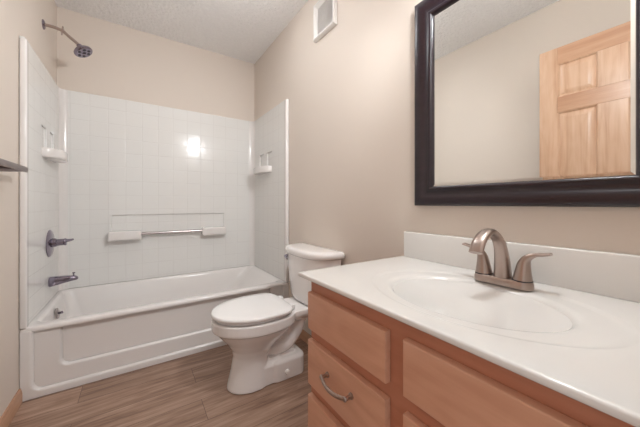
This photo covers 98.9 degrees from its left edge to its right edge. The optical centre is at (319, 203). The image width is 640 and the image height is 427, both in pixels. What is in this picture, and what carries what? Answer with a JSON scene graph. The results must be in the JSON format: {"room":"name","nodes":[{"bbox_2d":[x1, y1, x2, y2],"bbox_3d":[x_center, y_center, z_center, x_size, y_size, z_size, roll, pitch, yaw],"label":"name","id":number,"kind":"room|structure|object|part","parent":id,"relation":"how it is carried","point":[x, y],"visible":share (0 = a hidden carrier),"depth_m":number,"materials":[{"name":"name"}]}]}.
{"room":"bathroom","nodes":[
{"label":"bathroom","id":0,"kind":"room"},
{"bbox_2d":[0,0,56,417],"bbox_3d":[-1.228,-0.229,0.856,0.100,2.472,2.971,0,0,-34],"label":"wall","id":1,"kind":"structure","parent":0,"point":[18,18],"depth_m":1.31,"materials":[{"name":"beige paint"}]},
{"bbox_2d":[0,389,21,426],"bbox_3d":[-0.969,0.971,0.568,0.013,0.072,1.964,0,0,-34],"label":"baseboard","id":2,"kind":"structure","parent":1,"relation":"attached to","point":[11,410],"depth_m":1.28,"materials":[{"name":"brown wood"}]},
{"bbox_2d":[0,158,27,171],"bbox_3d":[-1.222,-0.142,1.001,0.077,0.054,0.622,0,0,-34],"label":"towel bar","id":3,"kind":"object","parent":1,"relation":"attached to","point":[5,166],"visible":1,"depth_m":1.13,"materials":[{"name":"silver metal"}]},
{"bbox_3d":[-1.302,-0.141,1.131,0.030,0.044,0.183,0,0,-13],"label":"post","id":4,"kind":"part","parent":3,"relation":"part of","materials":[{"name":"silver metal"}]},
{"bbox_2d":[42,19,92,57],"bbox_3d":[-1.650,-1.076,1.799,0.244,0.180,0.107,0,0,-34],"label":"shower","id":5,"kind":"object","parent":1,"relation":"attached to","point":[82,51],"visible":1,"depth_m":1.80,"materials":[{"name":"silver metal"}]},
{"bbox_3d":[-1.678,-1.097,1.790,0.179,0.099,0.019,0,0,-34],"label":"arm","id":6,"kind":"part","parent":5,"relation":"part of","materials":[{"name":"silver metal"}]},
{"bbox_2d":[57,7,253,121],"bbox_3d":[-1.350,-0.229,2.500,1.522,2.472,0.100,0,0,-34],"label":"wall","id":7,"kind":"structure","parent":0,"point":[125,63],"depth_m":2.36,"materials":[{"name":"beige paint"}]},
{"bbox_2d":[19,36,288,329],"bbox_3d":[-1.101,-0.105,2.127,1.518,1.485,0.793,0,0,-34],"label":"tub surround","id":8,"kind":"object","parent":7,"relation":"attached to","point":[140,190],"visible":1,"depth_m":2.26,"materials":[{"name":"white plastic"}]},
{"bbox_3d":[-1.717,-0.105,1.701,0.020,1.485,0.756,0,0,-34],"label":"panel","id":9,"kind":"part","parent":8,"relation":"part of","materials":[{"name":"white plastic"}]},
{"bbox_2d":[42,147,67,162],"bbox_3d":[-1.720,-0.309,1.798,0.090,0.057,0.330,0,0,-34],"label":"soap shelf","id":10,"kind":"object","parent":8,"relation":"attached to","point":[50,155],"depth_m":1.71,"materials":[{"name":"white plastic"}]},
{"bbox_2d":[46,230,73,256],"bbox_3d":[-1.706,0.259,1.813,0.122,0.176,0.176,0,0,-34],"label":"shower valve","id":11,"kind":"object","parent":8,"relation":"attached to","point":[51,242],"visible":1,"depth_m":1.77,"materials":[{"name":"silver metal"}]},
{"bbox_2d":[48,272,77,286],"bbox_3d":[-1.698,0.502,1.819,0.141,0.082,0.062,0,0,-34],"label":"tub spout","id":12,"kind":"object","parent":8,"relation":"attached to","point":[54,280],"visible":1,"depth_m":1.79,"materials":[{"name":"silver metal"}]},
{"bbox_3d":[-1.313,-0.105,2.444,1.518,1.485,0.030,0,0,-34],"label":"panel","id":13,"kind":"part","parent":8,"relation":"part of","materials":[{"name":"white tile"}]},
{"bbox_2d":[254,166,271,174],"bbox_3d":[-0.559,-0.309,2.572,0.090,0.057,0.330,0,0,-34],"label":"soap shelf","id":14,"kind":"object","parent":8,"relation":"attached to","point":[261,170],"depth_m":2.48,"materials":[{"name":"white plastic"}]},
{"bbox_3d":[-0.471,-0.105,2.532,0.020,1.485,0.756,0,0,-34],"label":"panel","id":15,"kind":"part","parent":8,"relation":"part of","materials":[{"name":"white plastic"}]},
{"bbox_2d":[8,338,310,426],"bbox_3d":[-0.246,1.057,0.845,1.722,0.100,4.079,0,0,-34],"label":"floor","id":16,"kind":"structure","parent":0,"point":[190,390],"depth_m":1.39,"materials":[{"name":"wood"}]},
{"bbox_2d":[19,265,288,401],"bbox_3d":[-1.104,0.822,2.131,1.518,0.368,0.784,0,0,-34],"label":"bathtub","id":17,"kind":"object","parent":16,"relation":"on","point":[102,331],"visible":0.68,"depth_m":1.73,"materials":[{"name":"white plastic"}]},
{"bbox_2d":[55,308,62,318],"bbox_3d":[-1.677,0.705,1.766,0.039,0.068,0.068,0,0,-34],"label":"overflow plate","id":18,"kind":"object","parent":17,"relation":"attached to","point":[58,312],"visible":1,"depth_m":1.75,"materials":[{"name":"metal"}]},
{"bbox_3d":[-1.686,0.705,1.761,0.018,0.068,0.068,0,0,-34],"label":"plate","id":19,"kind":"part","parent":18,"relation":"part of","materials":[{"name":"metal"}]},
{"bbox_2d":[20,265,287,332],"bbox_3d":[-1.105,0.793,2.132,1.518,0.311,0.781,0,0,-34],"label":"basin","id":20,"kind":"object","parent":17,"relation":"in","point":[180,303],"depth_m":2.01,"materials":[{"name":"white plastic"}]},
{"bbox_2d":[211,243,344,394],"bbox_3d":[-0.278,0.643,1.624,0.696,0.725,0.508,0,0,-34],"label":"toilet","id":21,"kind":"object","parent":16,"relation":"on","point":[261,331],"visible":0.97,"depth_m":1.52,"materials":[{"name":"white ceramic"}]},
{"bbox_3d":[-0.391,0.611,1.548,0.388,0.016,0.336,0,0,-34],"label":"seat","id":22,"kind":"part","parent":21,"relation":"part of","materials":[{"name":"white plastic"}]},
{"bbox_3d":[-0.394,0.588,1.546,0.416,0.027,0.374,0,0,-34],"label":"lid","id":23,"kind":"part","parent":21,"relation":"part of","materials":[{"name":"white plastic"}]},
{"bbox_3d":[-0.302,0.814,1.607,0.630,0.385,0.370,0,0,-34],"label":"bowl","id":24,"kind":"part","parent":21,"relation":"part of","materials":[{"name":"white ceramic"}]},
{"bbox_3d":[-0.074,0.474,1.760,0.190,0.290,0.468,0,0,-34],"label":"tank","id":25,"kind":"part","parent":21,"relation":"part of","materials":[{"name":"white ceramic"}]},
{"bbox_3d":[-0.075,0.304,1.759,0.208,0.046,0.508,0,0,-34],"label":"tank lid","id":26,"kind":"part","parent":21,"relation":"part of","materials":[{"name":"white ceramic"}]},
{"bbox_2d":[308,282,634,426],"bbox_3d":[0.377,0.629,0.754,0.582,0.753,0.769,0,0,-34],"label":"vanity cabinet","id":27,"kind":"object","parent":16,"relation":"on","point":[367,367],"visible":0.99,"depth_m":0.61,"materials":[{"name":"brown wood"}]},
{"bbox_3d":[0.062,0.768,0.788,0.018,0.247,0.349,0,0,-34],"label":"drawer","id":28,"kind":"part","parent":27,"relation":"part of","materials":[{"name":"brown wood"}]},
{"bbox_3d":[0.038,0.520,0.773,0.038,0.021,0.127,0,0,-34],"label":"handle","id":29,"kind":"part","parent":27,"relation":"part of","materials":[{"name":"silver metal"}]},
{"bbox_3d":[0.062,0.533,0.788,0.018,0.148,0.349,0,0,-34],"label":"drawer","id":30,"kind":"part","parent":27,"relation":"part of","materials":[{"name":"brown wood"}]},
{"bbox_3d":[0.062,0.360,0.788,0.018,0.123,0.349,0,0,-34],"label":"drawer","id":31,"kind":"part","parent":27,"relation":"part of","materials":[{"name":"brown wood"}]},
{"bbox_3d":[0.279,0.675,0.463,0.018,0.433,0.332,0,0,-34],"label":"door","id":32,"kind":"part","parent":27,"relation":"part of","materials":[{"name":"brown wood"}]},
{"bbox_2d":[298,231,639,426],"bbox_3d":[0.378,0.249,0.775,0.556,0.247,0.806,0,0,-34],"label":"countertop","id":33,"kind":"structure","parent":27,"relation":"on","point":[576,335],"depth_m":0.65,"materials":[{"name":"white stone"}]},
{"bbox_2d":[462,228,552,290],"bbox_3d":[0.489,0.155,0.781,0.188,0.168,0.234,0,0,-34],"label":"faucet","id":34,"kind":"object","parent":33,"relation":"on","point":[522,279],"visible":1,"depth_m":0.79,"materials":[{"name":"silver metal"}]},
{"bbox_3d":[0.504,0.174,0.879,0.047,0.086,0.089,0,0,-34],"label":"handle","id":35,"kind":"part","parent":34,"relation":"part of","materials":[{"name":"silver metal"}]},
{"bbox_3d":[0.488,0.145,0.781,0.187,0.149,0.046,0,0,-34],"label":"spout","id":36,"kind":"part","parent":34,"relation":"part of","materials":[{"name":"silver metal"}]},
{"bbox_3d":[0.544,0.228,0.819,0.054,0.021,0.156,0,0,-34],"label":"plate","id":37,"kind":"part","parent":34,"relation":"part of","materials":[{"name":"silver metal"}]},
{"bbox_3d":[0.585,0.174,0.758,0.047,0.086,0.089,0,0,-34],"label":"handle","id":38,"kind":"part","parent":34,"relation":"part of","materials":[{"name":"silver metal"}]},
{"bbox_2d":[54,0,307,63],"bbox_3d":[-0.553,-1.515,1.306,1.722,0.100,2.971,0,0,-34],"label":"ceiling","id":39,"kind":"structure","parent":0,"point":[243,30],"depth_m":2.17,"materials":[{"name":"white paint"}]},
{"bbox_2d":[254,0,639,334],"bbox_3d":[0.121,-0.229,1.756,0.100,2.472,2.971,0,0,-34],"label":"wall","id":40,"kind":"structure","parent":0,"point":[350,92],"depth_m":1.47,"materials":[{"name":"beige paint"}]},
{"bbox_2d":[299,330,310,343],"bbox_3d":[0.069,0.971,1.732,0.013,0.072,1.145,0,0,-34],"label":"baseboard","id":41,"kind":"structure","parent":40,"relation":"attached to","point":[304,335],"depth_m":1.99,"materials":[{"name":"brown wood"}]},
{"bbox_2d":[313,0,336,42],"bbox_3d":[0.028,-1.227,1.780,0.027,0.244,0.240,0,0,-34],"label":"air vent","id":42,"kind":"object","parent":40,"relation":"in","point":[324,11],"visible":1,"depth_m":1.79,"materials":[{"name":"white plastic"}]},
{"bbox_2d":[404,231,639,302],"bbox_3d":[0.605,0.183,0.917,0.021,0.114,0.790,0,0,-34],"label":"backsplash","id":43,"kind":"structure","parent":40,"relation":"attached to","point":[609,274],"depth_m":0.78,"materials":[{"name":"white stone"}]},
{"bbox_2d":[415,0,639,206],"bbox_3d":[0.614,-0.425,0.899,0.030,0.868,0.714,0,0,-34],"label":"wall mirror","id":44,"kind":"object","parent":40,"relation":"attached to","point":[518,102],"visible":1,"depth_m":0.86,"materials":[{"name":"black wood"}]}
]}

